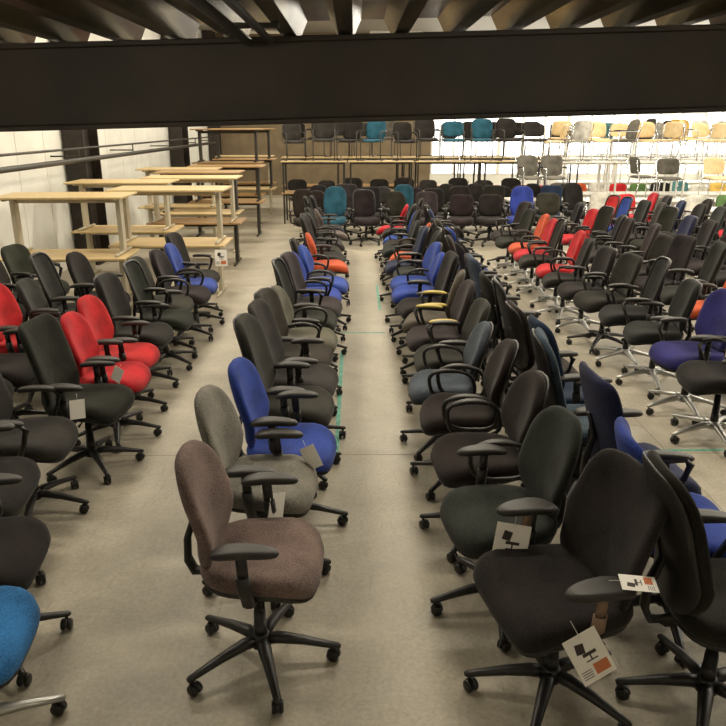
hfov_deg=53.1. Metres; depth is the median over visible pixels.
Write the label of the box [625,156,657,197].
chair
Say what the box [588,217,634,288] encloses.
office chair
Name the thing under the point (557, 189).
office chair
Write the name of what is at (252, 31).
ceiling lamp
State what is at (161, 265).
office chair
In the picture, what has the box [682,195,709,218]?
chair
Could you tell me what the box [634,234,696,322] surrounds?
office chair
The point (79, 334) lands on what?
office chair
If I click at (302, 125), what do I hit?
chair
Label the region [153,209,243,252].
office desk
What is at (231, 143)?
wall
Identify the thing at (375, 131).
chair
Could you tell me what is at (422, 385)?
office chair
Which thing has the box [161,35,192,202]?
steel column
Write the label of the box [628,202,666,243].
office chair
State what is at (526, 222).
office chair
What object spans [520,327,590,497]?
office chair
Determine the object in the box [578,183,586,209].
chair
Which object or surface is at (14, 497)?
office chair
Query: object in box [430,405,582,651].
office chair
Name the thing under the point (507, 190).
office chair
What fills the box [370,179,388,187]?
chair
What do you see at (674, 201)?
office desk
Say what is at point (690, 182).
office desk
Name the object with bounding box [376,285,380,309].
tape
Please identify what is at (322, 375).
office chair
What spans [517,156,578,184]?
office desk
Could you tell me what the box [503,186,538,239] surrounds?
office chair
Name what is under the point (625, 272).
office chair
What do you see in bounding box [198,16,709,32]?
ceiling
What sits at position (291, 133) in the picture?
chair
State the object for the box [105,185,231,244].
office desk
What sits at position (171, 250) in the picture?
office chair
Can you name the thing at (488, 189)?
office chair
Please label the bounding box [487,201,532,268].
office chair
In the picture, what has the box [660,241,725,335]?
office chair
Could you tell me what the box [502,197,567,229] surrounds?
office desk
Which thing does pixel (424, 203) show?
office chair
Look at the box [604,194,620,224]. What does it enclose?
office chair
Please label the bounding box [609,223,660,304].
office chair
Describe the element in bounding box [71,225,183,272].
office desk
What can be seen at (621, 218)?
office chair
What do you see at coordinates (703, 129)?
chair
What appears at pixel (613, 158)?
office desk
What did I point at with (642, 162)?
office desk
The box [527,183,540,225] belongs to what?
office chair
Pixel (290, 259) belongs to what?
office chair
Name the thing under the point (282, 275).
office chair
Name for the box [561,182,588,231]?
office chair
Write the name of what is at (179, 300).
office chair
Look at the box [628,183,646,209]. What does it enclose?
chair
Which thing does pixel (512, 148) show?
window
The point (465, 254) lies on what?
office chair
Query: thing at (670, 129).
chair
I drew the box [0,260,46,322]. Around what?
office chair
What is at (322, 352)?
office chair
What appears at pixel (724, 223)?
office chair
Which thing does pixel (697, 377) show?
office chair
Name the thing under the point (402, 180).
chair
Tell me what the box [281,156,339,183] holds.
office desk
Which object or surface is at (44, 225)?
wall
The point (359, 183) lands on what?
chair
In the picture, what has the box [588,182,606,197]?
chair
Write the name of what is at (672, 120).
chair
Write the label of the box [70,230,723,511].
joint
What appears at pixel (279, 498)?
price tag
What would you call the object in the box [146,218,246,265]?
office desk
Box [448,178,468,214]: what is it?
chair
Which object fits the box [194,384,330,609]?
office chair
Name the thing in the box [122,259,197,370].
office chair
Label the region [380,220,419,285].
office chair
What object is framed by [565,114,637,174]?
window
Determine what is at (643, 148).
window
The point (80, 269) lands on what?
office chair
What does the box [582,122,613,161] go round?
chair
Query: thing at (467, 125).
chair
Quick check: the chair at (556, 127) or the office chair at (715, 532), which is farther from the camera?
the chair at (556, 127)
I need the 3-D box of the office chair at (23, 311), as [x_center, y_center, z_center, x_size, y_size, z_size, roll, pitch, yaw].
[-3.805,-0.528,7.424,0.674,1.064,0.692,-5,19,-14]
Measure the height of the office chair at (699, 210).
1.061 m
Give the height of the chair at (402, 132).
0.910 m
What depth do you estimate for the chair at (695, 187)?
18.94 m
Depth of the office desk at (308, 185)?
20.09 m
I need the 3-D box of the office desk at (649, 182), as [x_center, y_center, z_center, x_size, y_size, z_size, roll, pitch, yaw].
[8.208,-5.024,21.603,1.600,0.750,0.800,0,18,-1]
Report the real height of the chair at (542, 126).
0.872 m
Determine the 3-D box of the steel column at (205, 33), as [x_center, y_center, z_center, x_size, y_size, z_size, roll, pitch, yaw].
[-4.961,-8.217,24.191,0.420,5.200,0.500,0,18,-1]
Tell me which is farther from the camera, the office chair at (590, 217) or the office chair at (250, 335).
the office chair at (590, 217)
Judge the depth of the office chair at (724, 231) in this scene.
11.42 m
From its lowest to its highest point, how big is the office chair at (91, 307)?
1.002 m
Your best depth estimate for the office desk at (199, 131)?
17.11 m
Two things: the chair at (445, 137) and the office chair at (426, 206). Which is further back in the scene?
the chair at (445, 137)
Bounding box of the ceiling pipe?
[184,0,278,45]
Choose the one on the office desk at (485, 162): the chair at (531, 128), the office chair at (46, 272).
the chair at (531, 128)
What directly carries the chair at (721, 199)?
on the floor
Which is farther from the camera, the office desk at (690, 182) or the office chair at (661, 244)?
the office desk at (690, 182)
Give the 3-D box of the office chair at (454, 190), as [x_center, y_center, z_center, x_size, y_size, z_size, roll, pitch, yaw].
[2.125,-3.251,15.681,0.702,1.079,0.683,-10,21,-29]
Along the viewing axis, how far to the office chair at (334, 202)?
14.76 m
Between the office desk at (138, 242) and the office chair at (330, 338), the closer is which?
the office chair at (330, 338)
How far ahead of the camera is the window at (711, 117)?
24.31 m
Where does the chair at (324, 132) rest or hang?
on the office desk at (282, 161)
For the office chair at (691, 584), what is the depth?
2.77 m
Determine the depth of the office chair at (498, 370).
4.69 m
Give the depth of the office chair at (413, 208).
12.62 m
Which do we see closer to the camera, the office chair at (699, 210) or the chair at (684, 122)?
the office chair at (699, 210)
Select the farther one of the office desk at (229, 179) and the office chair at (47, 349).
the office desk at (229, 179)
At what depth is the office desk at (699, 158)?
19.00 m
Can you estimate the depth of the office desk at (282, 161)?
17.61 m
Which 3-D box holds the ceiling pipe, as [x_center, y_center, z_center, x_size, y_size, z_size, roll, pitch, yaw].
[-0.246,-0.077,-0.449,0.140,0.033,5.000,0,18,-1]
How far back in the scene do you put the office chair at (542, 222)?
11.43 m
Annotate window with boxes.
[430,118,499,174]
[497,116,568,174]
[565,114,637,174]
[631,113,706,174]
[699,112,725,175]
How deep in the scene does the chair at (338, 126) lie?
20.00 m
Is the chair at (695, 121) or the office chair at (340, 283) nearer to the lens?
the office chair at (340, 283)
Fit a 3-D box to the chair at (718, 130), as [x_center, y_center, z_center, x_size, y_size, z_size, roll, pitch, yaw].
[8.452,-5.317,17.484,0.516,0.884,0.530,-2,18,-7]
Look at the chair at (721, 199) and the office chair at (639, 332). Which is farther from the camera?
the chair at (721, 199)
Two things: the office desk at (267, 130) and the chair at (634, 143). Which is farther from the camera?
the chair at (634, 143)
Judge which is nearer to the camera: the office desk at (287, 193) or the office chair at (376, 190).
the office chair at (376, 190)
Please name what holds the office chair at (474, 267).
on the floor
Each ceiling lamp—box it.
[250,30,279,33]
[370,31,421,32]
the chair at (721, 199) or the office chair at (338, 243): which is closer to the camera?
the office chair at (338, 243)
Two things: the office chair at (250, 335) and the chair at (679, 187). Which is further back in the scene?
the chair at (679, 187)
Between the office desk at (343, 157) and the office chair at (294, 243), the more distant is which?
the office desk at (343, 157)
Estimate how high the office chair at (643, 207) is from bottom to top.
1.100 m
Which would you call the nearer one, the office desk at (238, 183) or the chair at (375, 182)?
the chair at (375, 182)
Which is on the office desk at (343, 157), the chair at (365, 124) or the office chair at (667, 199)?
the chair at (365, 124)
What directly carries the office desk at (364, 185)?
on the floor
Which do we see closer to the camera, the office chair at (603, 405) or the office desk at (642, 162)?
the office chair at (603, 405)
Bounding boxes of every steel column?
[51,41,109,264]
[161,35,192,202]
[202,30,221,184]
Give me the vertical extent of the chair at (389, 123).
0.999 m
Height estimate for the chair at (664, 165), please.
0.881 m
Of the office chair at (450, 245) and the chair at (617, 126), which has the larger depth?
the chair at (617, 126)
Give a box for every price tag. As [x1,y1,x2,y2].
[69,394,85,419]
[111,365,123,382]
[215,245,227,265]
[268,492,285,517]
[300,441,322,468]
[492,516,531,549]
[562,621,616,686]
[609,574,659,592]
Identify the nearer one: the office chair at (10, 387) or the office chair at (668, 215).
the office chair at (10, 387)
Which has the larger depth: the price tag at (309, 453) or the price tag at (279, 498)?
the price tag at (309, 453)
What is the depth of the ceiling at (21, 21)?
1.78 m
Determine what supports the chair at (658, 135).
on the office desk at (613, 158)
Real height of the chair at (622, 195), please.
0.933 m
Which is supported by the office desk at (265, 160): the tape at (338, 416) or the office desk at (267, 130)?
the office desk at (267, 130)
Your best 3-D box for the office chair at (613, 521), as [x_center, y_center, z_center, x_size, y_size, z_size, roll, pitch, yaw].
[0.825,0.934,2.986,0.682,1.060,0.735,-8,20,-23]
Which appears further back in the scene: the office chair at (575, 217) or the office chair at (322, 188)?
the office chair at (322, 188)
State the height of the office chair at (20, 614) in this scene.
1.014 m
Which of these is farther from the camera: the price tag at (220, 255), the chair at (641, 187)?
the chair at (641, 187)
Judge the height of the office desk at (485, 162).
0.750 m
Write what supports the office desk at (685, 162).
on the office desk at (686, 193)
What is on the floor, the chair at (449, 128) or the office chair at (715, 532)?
the office chair at (715, 532)
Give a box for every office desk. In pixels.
[0,192,136,256]
[0,248,139,305]
[63,179,179,230]
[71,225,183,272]
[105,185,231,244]
[108,237,232,297]
[135,167,221,206]
[138,203,223,236]
[139,175,242,222]
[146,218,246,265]
[152,170,244,212]
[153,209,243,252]
[187,164,265,201]
[188,199,266,236]
[190,129,262,161]
[192,161,263,194]
[194,192,265,226]
[209,128,274,158]
[212,158,276,188]
[215,155,274,182]
[217,182,275,209]
[221,186,276,217]
[280,160,346,192]
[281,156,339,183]
[281,190,295,223]
[282,184,335,213]
[341,156,400,178]
[348,160,413,185]
[363,184,393,187]
[401,156,460,177]
[413,160,481,187]
[458,156,517,177]
[479,160,539,188]
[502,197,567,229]
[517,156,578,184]
[539,160,613,191]
[542,157,610,184]
[554,180,613,184]
[556,154,618,181]
[583,191,599,196]
[583,198,646,210]
[602,191,678,206]
[603,157,669,183]
[604,160,682,193]
[610,180,669,184]
[611,154,675,181]
[663,157,725,182]
[667,154,724,175]
[667,191,725,197]
[669,160,725,193]
[671,198,715,206]
[685,180,725,197]
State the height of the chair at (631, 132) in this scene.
0.966 m
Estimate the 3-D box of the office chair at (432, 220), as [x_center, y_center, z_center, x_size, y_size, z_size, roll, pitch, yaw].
[1.316,-1.805,11.475,0.664,0.961,0.692,3,18,8]
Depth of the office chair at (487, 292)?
6.68 m
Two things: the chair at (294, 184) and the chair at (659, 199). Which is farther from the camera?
the chair at (294, 184)
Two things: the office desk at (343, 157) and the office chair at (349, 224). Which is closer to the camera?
the office chair at (349, 224)
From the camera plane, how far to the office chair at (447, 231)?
9.43 m
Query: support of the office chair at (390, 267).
on the floor
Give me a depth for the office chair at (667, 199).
13.55 m
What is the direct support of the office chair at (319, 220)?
on the floor
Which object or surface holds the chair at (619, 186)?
on the floor
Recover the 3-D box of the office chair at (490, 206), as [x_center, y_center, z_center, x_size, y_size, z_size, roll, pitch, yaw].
[2.563,-2.900,14.760,0.680,0.988,0.660,0,18,-1]
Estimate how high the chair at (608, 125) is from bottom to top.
0.893 m
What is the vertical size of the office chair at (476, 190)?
1.033 m
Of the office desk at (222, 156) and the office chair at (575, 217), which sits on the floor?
the office chair at (575, 217)
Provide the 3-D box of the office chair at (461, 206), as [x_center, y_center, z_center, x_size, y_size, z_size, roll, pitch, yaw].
[1.970,-2.893,14.746,0.678,0.984,0.657,-1,18,-3]
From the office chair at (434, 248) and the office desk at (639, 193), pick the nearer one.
the office chair at (434, 248)
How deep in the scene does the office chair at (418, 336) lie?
6.54 m
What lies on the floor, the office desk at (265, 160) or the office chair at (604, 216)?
the office chair at (604, 216)
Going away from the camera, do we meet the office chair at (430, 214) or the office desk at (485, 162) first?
the office chair at (430, 214)
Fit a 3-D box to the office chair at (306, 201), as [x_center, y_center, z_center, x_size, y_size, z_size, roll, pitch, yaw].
[-0.660,-2.148,12.085,0.646,1.231,0.681,3,18,8]
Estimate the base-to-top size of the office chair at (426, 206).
1.032 m
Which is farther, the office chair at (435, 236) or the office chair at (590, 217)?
the office chair at (590, 217)
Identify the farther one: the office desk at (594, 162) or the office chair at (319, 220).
the office desk at (594, 162)
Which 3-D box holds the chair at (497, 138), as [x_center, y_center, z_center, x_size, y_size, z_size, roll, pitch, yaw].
[3.569,-6.143,19.934,0.530,0.920,0.560,-3,18,-8]
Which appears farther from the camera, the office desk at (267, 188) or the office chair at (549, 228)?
the office desk at (267, 188)
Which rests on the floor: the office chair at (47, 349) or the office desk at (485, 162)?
the office chair at (47, 349)
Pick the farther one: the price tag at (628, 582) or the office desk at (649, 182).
the office desk at (649, 182)
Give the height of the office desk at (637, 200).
0.750 m
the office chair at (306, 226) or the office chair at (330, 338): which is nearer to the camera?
the office chair at (330, 338)
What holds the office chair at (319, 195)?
on the floor
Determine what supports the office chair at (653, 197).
on the floor
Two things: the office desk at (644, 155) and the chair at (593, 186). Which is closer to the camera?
the chair at (593, 186)
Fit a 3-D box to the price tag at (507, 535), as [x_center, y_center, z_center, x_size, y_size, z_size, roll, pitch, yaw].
[0.645,0.772,3.166,0.176,0.267,0.048,1,18,4]
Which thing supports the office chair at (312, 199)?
on the floor
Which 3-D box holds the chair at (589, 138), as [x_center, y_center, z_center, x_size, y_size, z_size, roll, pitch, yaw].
[6.205,-5.898,19.212,0.531,0.909,0.545,-3,18,-10]
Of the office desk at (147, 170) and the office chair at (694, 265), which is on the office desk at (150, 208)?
the office desk at (147, 170)
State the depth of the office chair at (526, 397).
4.10 m
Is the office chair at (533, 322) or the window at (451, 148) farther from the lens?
the window at (451, 148)
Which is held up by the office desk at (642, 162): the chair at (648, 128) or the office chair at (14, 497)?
the chair at (648, 128)
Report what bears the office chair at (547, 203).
on the floor
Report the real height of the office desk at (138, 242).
0.746 m
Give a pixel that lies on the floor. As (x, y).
(134, 641)
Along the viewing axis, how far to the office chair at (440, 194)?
15.73 m
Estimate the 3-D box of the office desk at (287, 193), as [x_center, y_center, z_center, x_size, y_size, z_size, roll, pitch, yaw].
[-1.204,-3.929,18.275,1.600,0.750,0.800,0,18,-1]
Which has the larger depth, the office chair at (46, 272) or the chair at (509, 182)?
the chair at (509, 182)
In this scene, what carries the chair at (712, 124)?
on the office desk at (699, 158)
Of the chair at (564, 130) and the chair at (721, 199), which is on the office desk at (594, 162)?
the chair at (564, 130)
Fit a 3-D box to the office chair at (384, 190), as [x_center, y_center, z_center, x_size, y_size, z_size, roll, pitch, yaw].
[0.459,-3.578,16.836,0.705,0.980,0.677,1,18,4]
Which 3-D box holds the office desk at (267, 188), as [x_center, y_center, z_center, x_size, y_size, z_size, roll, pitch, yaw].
[-3.118,-4.300,19.394,1.600,0.746,0.800,0,18,-1]
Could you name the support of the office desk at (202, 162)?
on the office desk at (223, 194)
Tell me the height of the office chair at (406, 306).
1.066 m
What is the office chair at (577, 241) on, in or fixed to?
on the floor
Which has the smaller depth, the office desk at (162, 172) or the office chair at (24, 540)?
the office chair at (24, 540)
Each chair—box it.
[0,244,69,293]
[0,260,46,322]
[0,283,58,409]
[0,328,46,419]
[0,373,88,516]
[0,421,45,584]
[0,473,72,686]
[0,585,66,716]
[2,283,25,321]
[3,378,13,398]
[15,278,77,323]
[18,314,144,483]
[29,251,93,316]
[60,311,161,445]
[66,251,130,302]
[77,294,167,418]
[93,272,178,394]
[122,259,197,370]
[128,256,196,353]
[149,249,212,345]
[164,232,222,320]
[164,243,224,328]
[174,440,340,713]
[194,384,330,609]
[227,357,347,525]
[233,312,340,489]
[247,298,345,437]
[254,287,337,415]
[270,285,341,394]
[271,257,337,371]
[280,251,347,354]
[281,124,305,160]
[287,124,304,156]
[287,179,308,217]
[288,189,321,243]
[289,238,336,277]
[291,251,344,340]
[298,244,350,329]
[299,215,348,291]
[300,190,324,236]
[300,213,346,279]
[303,196,341,241]
[305,123,329,156]
[305,233,349,304]
[306,212,348,277]
[309,195,346,254]
[310,185,326,211]
[312,123,335,160]
[314,209,349,264]
[318,180,336,187]
[318,186,351,244]
[330,122,349,156]
[336,122,363,160]
[337,184,360,239]
[342,187,367,230]
[345,178,362,188]
[350,189,382,246]
[351,123,371,156]
[357,187,385,239]
[360,121,386,160]
[368,186,390,230]
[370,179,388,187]
[372,121,395,156]
[374,204,408,258]
[379,203,416,263]
[379,226,429,305]
[380,211,415,266]
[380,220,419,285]
[381,198,423,277]
[382,191,417,224]
[385,223,432,290]
[385,242,441,329]
[387,184,413,215]
[389,252,444,341]
[390,227,441,312]
[392,122,417,160]
[393,177,414,189]
[394,139,416,156]
[396,250,458,354]
[400,269,465,374]
[400,321,493,460]
[401,279,474,395]
[405,187,422,227]
[406,298,490,411]
[409,338,518,500]
[413,120,440,160]
[415,191,444,238]
[416,129,439,156]
[418,180,436,189]
[419,370,548,562]
[423,202,455,234]
[424,188,448,218]
[424,204,451,235]
[427,209,461,239]
[430,218,435,231]
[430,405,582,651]
[435,218,473,297]
[438,184,457,226]
[440,125,458,156]
[441,121,465,160]
[444,227,487,301]
[444,235,484,283]
[445,195,476,246]
[447,186,478,237]
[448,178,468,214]
[453,226,501,326]
[460,121,481,156]
[463,184,487,231]
[463,448,667,725]
[464,253,517,340]
[466,253,518,362]
[469,119,493,160]
[471,194,506,246]
[474,180,492,186]
[475,185,507,235]
[479,271,535,385]
[482,122,504,156]
[484,275,558,396]
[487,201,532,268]
[492,186,512,229]
[493,118,524,160]
[493,208,535,274]
[501,178,521,214]
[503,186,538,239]
[504,122,525,156]
[504,214,549,283]
[505,300,578,432]
[506,185,535,233]
[508,218,557,292]
[515,155,545,197]
[516,218,566,300]
[520,121,549,158]
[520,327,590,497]
[525,124,547,154]
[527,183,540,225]
[528,314,612,451]
[530,230,585,312]
[532,193,567,239]
[533,185,564,231]
[534,238,593,322]
[539,155,568,198]
[542,124,569,161]
[544,121,572,157]
[549,124,568,156]
[553,202,584,261]
[555,246,617,337]
[557,208,598,263]
[559,183,570,225]
[561,120,593,161]
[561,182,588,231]
[566,124,587,157]
[566,252,642,353]
[568,206,614,270]
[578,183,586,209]
[579,361,701,494]
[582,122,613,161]
[582,138,610,157]
[584,192,611,217]
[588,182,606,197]
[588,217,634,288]
[590,214,627,281]
[594,256,671,370]
[596,123,616,154]
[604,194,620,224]
[606,119,642,161]
[607,123,630,157]
[607,196,633,245]
[607,199,651,251]
[609,183,632,213]
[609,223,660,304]
[614,416,725,667]
[615,122,637,154]
[615,278,702,394]
[615,449,725,725]
[618,194,635,216]
[623,118,658,157]
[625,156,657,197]
[627,235,673,311]
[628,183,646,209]
[628,192,659,220]
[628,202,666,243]
[629,206,678,265]
[630,122,658,160]
[632,143,655,154]
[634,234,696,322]
[644,195,672,226]
[645,200,686,233]
[646,288,725,424]
[649,120,674,154]
[649,182,672,205]
[650,122,673,157]
[650,122,685,161]
[653,158,683,200]
[653,197,662,213]
[658,215,697,235]
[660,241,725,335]
[666,119,698,157]
[669,181,687,215]
[670,335,725,456]
[671,203,706,236]
[675,120,696,154]
[675,121,703,159]
[676,198,712,229]
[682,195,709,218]
[683,281,725,341]
[684,184,712,216]
[684,219,718,278]
[686,123,714,157]
[686,233,725,275]
[689,120,714,154]
[692,206,725,243]
[694,226,725,278]
[695,123,725,160]
[697,203,725,258]
[698,158,725,196]
[706,121,725,154]
[706,124,725,157]
[707,183,725,206]
[713,195,725,206]
[716,271,725,287]
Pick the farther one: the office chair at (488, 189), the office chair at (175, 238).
the office chair at (488, 189)
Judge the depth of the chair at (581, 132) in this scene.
17.20 m
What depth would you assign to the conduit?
12.01 m
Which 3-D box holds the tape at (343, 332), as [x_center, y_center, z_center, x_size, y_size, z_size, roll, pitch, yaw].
[0.009,-0.361,8.619,0.500,0.002,0.030,0,18,-1]
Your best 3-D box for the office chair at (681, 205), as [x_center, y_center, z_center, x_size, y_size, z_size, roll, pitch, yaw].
[5.483,-2.430,13.228,0.666,1.052,0.684,-3,18,-8]
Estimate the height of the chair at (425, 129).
0.998 m
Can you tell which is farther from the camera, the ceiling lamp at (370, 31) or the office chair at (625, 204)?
the ceiling lamp at (370, 31)
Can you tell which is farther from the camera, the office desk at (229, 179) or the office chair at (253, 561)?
the office desk at (229, 179)
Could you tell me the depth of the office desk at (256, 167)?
15.84 m
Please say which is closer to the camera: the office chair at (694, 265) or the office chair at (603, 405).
the office chair at (603, 405)
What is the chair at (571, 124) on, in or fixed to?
on the office desk at (567, 158)
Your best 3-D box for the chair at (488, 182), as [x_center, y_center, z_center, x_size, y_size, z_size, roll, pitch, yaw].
[3.186,-4.380,19.351,0.538,0.934,0.569,4,19,11]
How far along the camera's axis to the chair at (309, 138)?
19.82 m
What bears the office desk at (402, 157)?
on the office desk
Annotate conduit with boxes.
[0,136,215,173]
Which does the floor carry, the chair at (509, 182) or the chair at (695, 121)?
the chair at (509, 182)
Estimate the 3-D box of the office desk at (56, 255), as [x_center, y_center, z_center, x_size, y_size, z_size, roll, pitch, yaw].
[-3.804,-1.064,9.554,1.600,0.746,0.800,-1,18,-2]
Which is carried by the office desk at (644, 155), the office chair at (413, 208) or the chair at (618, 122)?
the chair at (618, 122)
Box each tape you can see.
[335,350,343,451]
[343,332,384,332]
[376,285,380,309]
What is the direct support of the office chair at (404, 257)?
on the floor
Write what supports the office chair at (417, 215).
on the floor
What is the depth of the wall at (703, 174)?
24.91 m
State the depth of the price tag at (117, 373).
5.25 m
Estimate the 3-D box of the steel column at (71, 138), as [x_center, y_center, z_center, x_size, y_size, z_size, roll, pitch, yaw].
[-4.824,-4.313,12.317,0.420,5.200,0.820,0,18,-1]
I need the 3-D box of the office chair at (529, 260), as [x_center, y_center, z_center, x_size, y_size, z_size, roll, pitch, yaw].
[2.531,-1.484,10.272,0.660,1.101,0.693,4,19,11]
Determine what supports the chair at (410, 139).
on the office desk at (402, 157)
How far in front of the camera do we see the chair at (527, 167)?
16.38 m
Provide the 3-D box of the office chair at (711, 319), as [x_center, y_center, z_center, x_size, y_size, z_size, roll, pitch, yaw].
[2.736,-0.083,6.094,0.684,1.050,0.693,-3,18,-8]
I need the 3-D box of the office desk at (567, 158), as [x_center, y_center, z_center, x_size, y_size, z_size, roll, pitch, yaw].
[5.680,-5.103,19.442,1.600,0.750,0.800,0,18,-1]
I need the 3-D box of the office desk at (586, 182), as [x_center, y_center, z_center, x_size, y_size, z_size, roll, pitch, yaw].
[6.558,-5.018,21.586,1.600,0.750,0.800,0,18,-1]
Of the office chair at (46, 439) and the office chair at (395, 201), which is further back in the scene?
the office chair at (395, 201)
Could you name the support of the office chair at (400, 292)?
on the floor
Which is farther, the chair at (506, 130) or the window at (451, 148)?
the window at (451, 148)
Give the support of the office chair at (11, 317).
on the floor
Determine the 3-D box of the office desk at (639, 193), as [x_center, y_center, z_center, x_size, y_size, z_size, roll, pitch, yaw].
[6.800,-3.832,17.978,1.600,0.750,0.800,0,18,-1]
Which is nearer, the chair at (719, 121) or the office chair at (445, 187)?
the office chair at (445, 187)
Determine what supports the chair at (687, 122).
on the office desk at (699, 155)
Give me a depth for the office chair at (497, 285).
6.31 m
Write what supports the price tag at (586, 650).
attached to the office chair at (613, 521)
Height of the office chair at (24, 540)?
1.112 m
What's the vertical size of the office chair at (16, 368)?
1.119 m
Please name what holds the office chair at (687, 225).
on the floor
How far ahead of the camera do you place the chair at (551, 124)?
20.08 m
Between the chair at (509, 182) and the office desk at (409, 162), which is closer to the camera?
the office desk at (409, 162)
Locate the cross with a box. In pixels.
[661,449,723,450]
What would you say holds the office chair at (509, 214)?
on the floor
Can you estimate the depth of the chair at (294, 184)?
19.40 m
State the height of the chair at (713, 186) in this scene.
0.901 m
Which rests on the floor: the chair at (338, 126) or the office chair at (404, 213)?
the office chair at (404, 213)
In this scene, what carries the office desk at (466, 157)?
on the office desk
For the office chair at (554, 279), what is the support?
on the floor
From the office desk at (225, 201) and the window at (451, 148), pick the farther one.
the window at (451, 148)
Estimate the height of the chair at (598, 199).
0.966 m
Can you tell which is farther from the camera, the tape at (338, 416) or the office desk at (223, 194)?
the office desk at (223, 194)
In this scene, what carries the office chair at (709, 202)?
on the floor
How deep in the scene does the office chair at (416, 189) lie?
16.90 m
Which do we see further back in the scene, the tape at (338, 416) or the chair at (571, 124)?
the chair at (571, 124)
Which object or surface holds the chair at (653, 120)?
on the office desk at (613, 158)
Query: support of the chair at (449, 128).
on the office desk at (473, 162)
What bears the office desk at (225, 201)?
on the floor
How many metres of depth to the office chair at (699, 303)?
7.73 m
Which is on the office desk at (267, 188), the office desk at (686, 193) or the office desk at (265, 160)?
the office desk at (265, 160)
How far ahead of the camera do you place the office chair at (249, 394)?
4.28 m
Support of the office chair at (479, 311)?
on the floor
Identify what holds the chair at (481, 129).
on the office desk at (485, 162)
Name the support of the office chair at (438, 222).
on the floor
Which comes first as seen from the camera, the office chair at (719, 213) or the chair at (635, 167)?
the office chair at (719, 213)
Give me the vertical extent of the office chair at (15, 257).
1.019 m
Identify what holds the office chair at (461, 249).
on the floor
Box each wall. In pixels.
[0,28,210,283]
[215,33,697,194]
[698,172,725,197]
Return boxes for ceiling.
[0,0,725,43]
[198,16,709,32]
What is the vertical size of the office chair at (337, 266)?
0.964 m
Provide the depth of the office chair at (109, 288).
6.67 m
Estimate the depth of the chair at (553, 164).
16.38 m
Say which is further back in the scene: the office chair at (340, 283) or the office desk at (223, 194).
the office desk at (223, 194)
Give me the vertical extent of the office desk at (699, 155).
0.750 m
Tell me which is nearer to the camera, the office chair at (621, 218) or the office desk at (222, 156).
the office chair at (621, 218)
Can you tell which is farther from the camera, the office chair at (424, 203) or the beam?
the office chair at (424, 203)
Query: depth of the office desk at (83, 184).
11.53 m
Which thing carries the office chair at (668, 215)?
on the floor
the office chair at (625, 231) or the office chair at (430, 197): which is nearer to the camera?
the office chair at (625, 231)
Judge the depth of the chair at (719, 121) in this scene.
20.94 m
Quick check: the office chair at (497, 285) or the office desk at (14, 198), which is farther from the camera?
the office desk at (14, 198)
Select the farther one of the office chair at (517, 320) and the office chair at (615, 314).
the office chair at (615, 314)
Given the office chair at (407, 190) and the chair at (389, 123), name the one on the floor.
the office chair at (407, 190)
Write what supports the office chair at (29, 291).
on the floor
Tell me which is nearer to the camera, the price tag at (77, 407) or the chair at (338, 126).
the price tag at (77, 407)
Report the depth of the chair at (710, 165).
16.23 m
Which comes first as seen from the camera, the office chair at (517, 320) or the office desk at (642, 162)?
the office chair at (517, 320)
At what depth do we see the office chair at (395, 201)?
14.80 m
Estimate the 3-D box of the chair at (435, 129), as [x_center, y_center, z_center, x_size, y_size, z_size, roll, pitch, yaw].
[1.768,-6.157,19.909,0.554,0.962,0.586,-3,19,-10]
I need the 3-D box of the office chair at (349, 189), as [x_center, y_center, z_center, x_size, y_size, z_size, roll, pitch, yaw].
[-0.391,-3.288,15.736,0.716,1.116,0.681,6,19,17]
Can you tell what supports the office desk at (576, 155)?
on the office desk
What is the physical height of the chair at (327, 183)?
0.927 m
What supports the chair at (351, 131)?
on the office desk at (409, 162)
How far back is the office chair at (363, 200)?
14.88 m
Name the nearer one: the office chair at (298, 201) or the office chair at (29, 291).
the office chair at (29, 291)
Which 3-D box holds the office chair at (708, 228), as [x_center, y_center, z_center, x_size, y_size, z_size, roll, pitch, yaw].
[4.634,-1.494,10.347,0.656,1.075,0.689,5,19,14]
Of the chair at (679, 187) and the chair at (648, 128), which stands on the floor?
the chair at (679, 187)
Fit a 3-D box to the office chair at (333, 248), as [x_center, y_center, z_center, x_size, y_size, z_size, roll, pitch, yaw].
[-0.623,-1.724,11.043,0.682,1.077,0.701,-7,19,-20]
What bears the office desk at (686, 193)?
on the floor
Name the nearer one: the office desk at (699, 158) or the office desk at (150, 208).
the office desk at (150, 208)
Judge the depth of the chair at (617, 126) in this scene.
19.32 m
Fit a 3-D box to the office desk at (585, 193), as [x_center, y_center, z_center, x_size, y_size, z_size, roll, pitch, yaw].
[5.150,-3.826,17.961,1.600,0.750,0.800,0,18,-1]
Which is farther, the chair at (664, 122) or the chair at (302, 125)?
the chair at (664, 122)
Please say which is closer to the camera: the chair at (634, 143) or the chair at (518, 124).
the chair at (518, 124)
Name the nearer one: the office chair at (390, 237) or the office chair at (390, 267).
the office chair at (390, 267)
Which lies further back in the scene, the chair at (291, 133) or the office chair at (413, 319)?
the chair at (291, 133)
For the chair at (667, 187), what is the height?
0.914 m
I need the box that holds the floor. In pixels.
[0,195,725,725]
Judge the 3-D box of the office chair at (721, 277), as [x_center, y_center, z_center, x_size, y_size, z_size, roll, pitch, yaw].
[4.650,-1.079,9.159,0.670,1.028,0.679,2,18,5]
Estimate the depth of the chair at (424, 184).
19.44 m
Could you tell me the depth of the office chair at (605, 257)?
8.54 m
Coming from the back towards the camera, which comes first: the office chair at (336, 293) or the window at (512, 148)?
the window at (512, 148)
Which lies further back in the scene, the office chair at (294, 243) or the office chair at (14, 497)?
the office chair at (294, 243)
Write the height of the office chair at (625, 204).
1.097 m
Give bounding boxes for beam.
[0,24,725,131]
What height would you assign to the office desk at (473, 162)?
0.750 m

